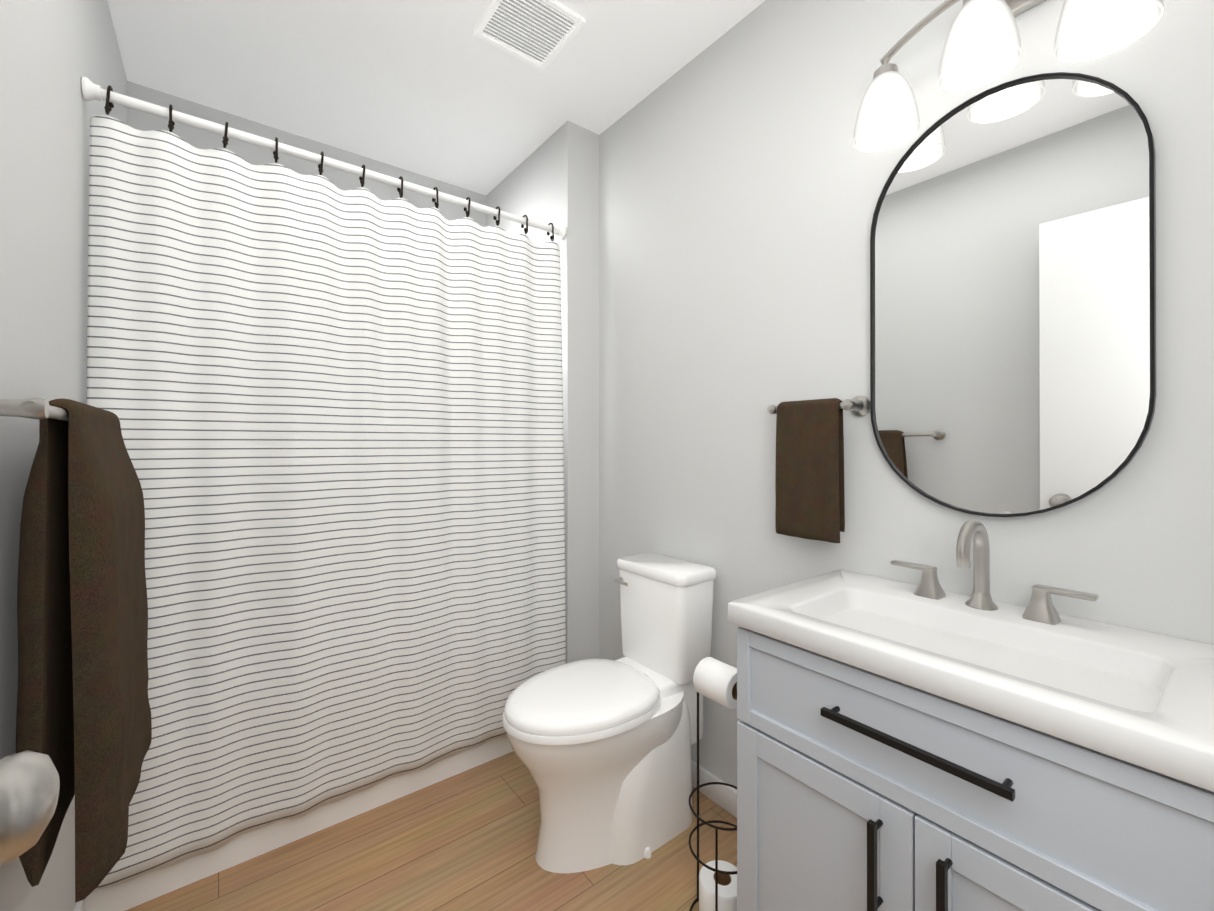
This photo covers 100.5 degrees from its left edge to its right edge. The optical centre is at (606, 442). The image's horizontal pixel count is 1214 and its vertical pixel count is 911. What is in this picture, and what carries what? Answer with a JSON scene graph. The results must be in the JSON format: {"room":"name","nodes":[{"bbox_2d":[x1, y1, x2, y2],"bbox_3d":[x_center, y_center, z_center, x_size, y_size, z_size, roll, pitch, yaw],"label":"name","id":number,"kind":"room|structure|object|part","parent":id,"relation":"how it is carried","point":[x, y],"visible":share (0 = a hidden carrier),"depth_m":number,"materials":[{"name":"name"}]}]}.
{"room":"bathroom","nodes":[
{"label":"bathroom","id":0,"kind":"room"},
{"bbox_2d":[0,0,126,910],"bbox_3d":[-0.933,-0.076,0.706,0.100,2.440,2.891,0,0,-38],"label":"wall","id":1,"kind":"structure","parent":0,"point":[52,52],"depth_m":0.93,"materials":[{"name":"grey paint"}]},
{"bbox_2d":[0,398,151,902],"bbox_3d":[-0.911,0.297,0.879,0.147,0.731,0.652,0,0,-38],"label":"towel rail","id":2,"kind":"object","parent":1,"relation":"attached to","point":[83,718],"visible":0.96,"depth_m":0.77,"materials":[{"name":"brown fabric"}]},
{"bbox_3d":[-0.752,-0.043,0.624,0.086,0.052,0.052,0,0,-38],"label":"post","id":3,"kind":"part","parent":2,"relation":"part of","materials":[{"name":"silver metal"}]},
{"bbox_2d":[74,899,84,910],"bbox_3d":[-0.910,1.106,0.764,0.013,0.078,1.070,0,0,-38],"label":"baseboard","id":4,"kind":"structure","parent":1,"relation":"attached to","point":[79,905],"depth_m":1.17,"materials":[{"name":"white"}]},
{"bbox_2d":[82,76,566,890],"bbox_3d":[-0.706,0.095,1.612,1.364,1.941,0.093,0,0,-38],"label":"shower curtain","id":5,"kind":"object","parent":1,"relation":"attached to","point":[338,412],"visible":1,"depth_m":1.47,"materials":[{"name":"white fabric"}]},
{"bbox_3d":[-0.718,-0.850,1.631,1.364,0.025,0.025,0,0,-38],"label":"rod","id":6,"kind":"part","parent":5,"relation":"part of","materials":[{"name":"white metal"}]},
{"bbox_2d":[127,81,485,226],"bbox_3d":[-1.204,-0.071,2.259,1.368,2.440,0.100,0,0,-38],"label":"wall","id":7,"kind":"structure","parent":0,"point":[249,153],"depth_m":2.11,"materials":[{"name":"grey paint"}]},
{"bbox_2d":[125,751,736,910],"bbox_3d":[-0.289,1.196,1.198,1.726,0.100,2.891,0,0,-38],"label":"floor","id":8,"kind":"structure","parent":0,"point":[467,840],"depth_m":1.36,"materials":[{"name":"brown wood"}]},
{"bbox_2d":[85,654,565,910],"bbox_3d":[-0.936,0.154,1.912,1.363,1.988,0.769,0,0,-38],"label":"bathtub","id":9,"kind":"object","parent":8,"relation":"on","point":[149,886],"depth_m":1.43,"materials":[{"name":"white ceramic"}]},
{"bbox_2d":[502,553,716,872],"bbox_3d":[-0.001,0.772,1.516,0.654,0.749,0.370,0,0,-38],"label":"toilet","id":10,"kind":"object","parent":8,"relation":"on","point":[601,748],"visible":0.98,"depth_m":1.41,"materials":[{"name":"white ceramic"}]},
{"bbox_3d":[-0.078,0.747,1.456,0.458,0.019,0.370,0,0,-38],"label":"seat","id":11,"kind":"part","parent":10,"relation":"part of","materials":[{"name":"white plastic"}]},
{"bbox_3d":[-0.076,0.719,1.458,0.453,0.034,0.362,0,0,-38],"label":"lid","id":12,"kind":"part","parent":10,"relation":"part of","materials":[{"name":"white ceramic"}]},
{"bbox_3d":[-0.034,0.952,1.490,0.560,0.390,0.362,0,0,-38],"label":"bowl","id":13,"kind":"part","parent":10,"relation":"part of","materials":[{"name":"white ceramic"}]},
{"bbox_3d":[0.051,0.468,1.690,0.024,0.024,0.070,0,0,-38],"label":"lever","id":14,"kind":"part","parent":10,"relation":"part of","materials":[{"name":"silver metal"}]},
{"bbox_3d":[0.189,0.580,1.663,0.163,0.300,0.310,0,0,-38],"label":"tank","id":15,"kind":"part","parent":10,"relation":"part of","materials":[{"name":"white ceramic"}]},
{"bbox_2d":[689,657,736,910],"bbox_3d":[0.275,0.838,1.204,0.159,0.614,0.159,0,0,-38],"label":"stand","id":16,"kind":"object","parent":8,"relation":"on","point":[715,680],"visible":0.79,"depth_m":1.18,"materials":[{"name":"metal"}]},
{"bbox_2d":[728,519,1213,910],"bbox_3d":[0.621,0.646,0.888,0.460,0.997,0.684,0,0,-38],"label":"bathroom vanity","id":17,"kind":"object","parent":8,"relation":"on","point":[927,743],"visible":1,"depth_m":0.78,"materials":[{"name":"grey wood"}]},
{"bbox_3d":[0.372,0.804,0.905,0.018,0.471,0.328,0,0,-38],"label":"door","id":18,"kind":"part","parent":17,"relation":"part of","materials":[{"name":"grey wood"}]},
{"bbox_3d":[0.423,0.668,0.796,0.034,0.147,0.011,0,0,-38],"label":"handle","id":19,"kind":"part","parent":17,"relation":"part of","materials":[{"name":"black metal"}]},
{"bbox_3d":[0.453,0.455,0.759,0.034,0.011,0.260,0,0,-38],"label":"handle drawer","id":20,"kind":"part","parent":17,"relation":"part of","materials":[{"name":"black metal"}]},
{"bbox_2d":[891,560,944,599],"bbox_3d":[0.671,0.295,1.095,0.048,0.061,0.099,0,0,-38],"label":"handle","id":21,"kind":"object","parent":17,"relation":"on","point":[929,587],"depth_m":1.07,"materials":[{"name":"silver metal"}]},
{"bbox_3d":[0.482,0.668,0.720,0.034,0.147,0.011,0,0,-38],"label":"handle","id":22,"kind":"part","parent":17,"relation":"part of","materials":[{"name":"black metal"}]},
{"bbox_2d":[956,519,997,610],"bbox_3d":[0.709,0.237,0.976,0.137,0.177,0.052,0,0,-38],"label":"faucet","id":23,"kind":"object","parent":17,"relation":"on","point":[972,529],"depth_m":0.99,"materials":[{"name":"silver metal"}]},
{"bbox_3d":[0.574,0.804,0.642,0.018,0.471,0.328,0,0,-38],"label":"door","id":24,"kind":"part","parent":17,"relation":"part of","materials":[{"name":"grey wood"}]},
{"bbox_2d":[1022,584,1098,624],"bbox_3d":[0.814,0.294,0.909,0.048,0.061,0.099,0,0,-38],"label":"handle","id":25,"kind":"object","parent":17,"relation":"on","point":[1040,610],"depth_m":0.91,"materials":[{"name":"silver metal"}]},
{"bbox_2d":[107,0,764,194],"bbox_3d":[-0.289,-1.344,1.206,1.726,0.100,2.891,0,0,-38],"label":"ceiling","id":26,"kind":"structure","parent":0,"point":[437,90],"depth_m":1.75,"materials":[{"name":"white paint"}]},
{"bbox_2d":[473,0,585,70],"bbox_3d":[-0.243,-1.285,1.563,0.256,0.015,0.256,0,0,-38],"label":"ceiling vent","id":27,"kind":"object","parent":26,"relation":"in","point":[539,34],"visible":1,"depth_m":1.57,"materials":[{"name":"white"}]},
{"bbox_2d":[486,120,598,663],"bbox_3d":[-0.323,-0.070,2.448,0.258,2.440,0.876,0,0,-38],"label":"wall","id":28,"kind":"structure","parent":0,"point":[553,178],"depth_m":2.08,"materials":[{"name":"grey paint"}]},
{"bbox_2d":[599,0,1213,789],"bbox_3d":[0.622,-0.073,1.351,0.100,2.440,2.015,0,0,-38],"label":"wall","id":29,"kind":"structure","parent":0,"point":[741,182],"depth_m":1.37,"materials":[{"name":"grey paint"}]},
{"bbox_2d":[692,761,736,817],"bbox_3d":[0.276,1.109,1.704,0.013,0.078,1.002,0,0,-38],"label":"baseboard","id":30,"kind":"structure","parent":29,"relation":"attached to","point":[724,797],"depth_m":1.60,"materials":[{"name":"white wood"}]},
{"bbox_2d":[767,396,869,542],"bbox_3d":[0.531,0.065,1.310,0.092,0.361,0.260,0,0,-38],"label":"towel bar","id":31,"kind":"object","parent":29,"relation":"attached to","point":[809,490],"visible":1,"depth_m":1.27,"materials":[{"name":"brown fabric"}]},
{"bbox_3d":[0.474,-0.089,1.399,0.074,0.052,0.052,0,0,-38],"label":"post","id":32,"kind":"part","parent":31,"relation":"part of","materials":[{"name":"silver metal"}]},
{"bbox_2d":[775,398,844,542],"bbox_3d":[0.516,0.068,1.301,0.058,0.354,0.177,0,0,-38],"label":"towel","id":33,"kind":"object","parent":31,"relation":"hanging from","point":[810,495],"depth_m":1.27,"materials":[{"name":"brown fabric"}]},
{"bbox_3d":[0.601,-0.090,1.234,0.074,0.052,0.052,0,0,-38],"label":"post","id":34,"kind":"part","parent":31,"relation":"part of","materials":[{"name":"silver metal"}]},
{"bbox_2d":[853,0,1163,152],"bbox_3d":[0.734,-0.826,0.991,0.164,0.284,0.484,0,0,-38],"label":"sconce","id":35,"kind":"object","parent":29,"relation":"attached to","point":[982,47],"visible":1,"depth_m":0.97,"materials":[{"name":"white glass"}]},
{"bbox_3d":[0.621,-0.747,1.127,0.132,0.128,0.132,0,0,-38],"label":"lamp shade","id":36,"kind":"part","parent":35,"relation":"part of","materials":[{"name":"white glass"}]},
{"bbox_3d":[0.626,-0.850,1.130,0.024,0.033,0.012,0,0,-38],"label":"arm","id":37,"kind":"part","parent":35,"relation":"part of"},
{"bbox_3d":[0.721,-0.788,0.981,0.132,0.128,0.132,0,0,-38],"label":"lamp shade","id":38,"kind":"part","parent":35,"relation":"part of","materials":[{"name":"white glass"}]},
{"bbox_3d":[0.836,-0.748,0.848,0.132,0.128,0.132,0,0,-38],"label":"lamp shade","id":39,"kind":"part","parent":35,"relation":"part of","materials":[{"name":"white glass"}]},
{"bbox_2d":[870,72,1155,516],"bbox_3d":[0.784,-0.284,1.038,0.024,0.872,0.466,0,0,-38],"label":"mirror","id":40,"kind":"object","parent":29,"relation":"attached to","point":[1013,301],"visible":1,"depth_m":1.00,"materials":[{"name":"grey mirror"}]},
{"bbox_3d":[0.283,-1.108,-0.115,0.820,0.380,0.100,0,0,-38],"label":"wall","id":41,"kind":"structure","parent":0,"visible":0},
{"bbox_3d":[-0.265,0.115,0.017,0.035,2.030,0.765,0,0,-34],"label":"door","id":42,"kind":"structure","parent":41,"relation":"in","visible":0},
{"bbox_2d":[0,750,59,865],"bbox_3d":[-0.430,0.231,0.285,0.166,0.066,0.066,0,0,-34],"label":"door knob","id":43,"kind":"object","parent":42,"relation":"attached to","point":[29,787],"depth_m":0.31,"materials":[{"name":"silver metal"}]}
]}

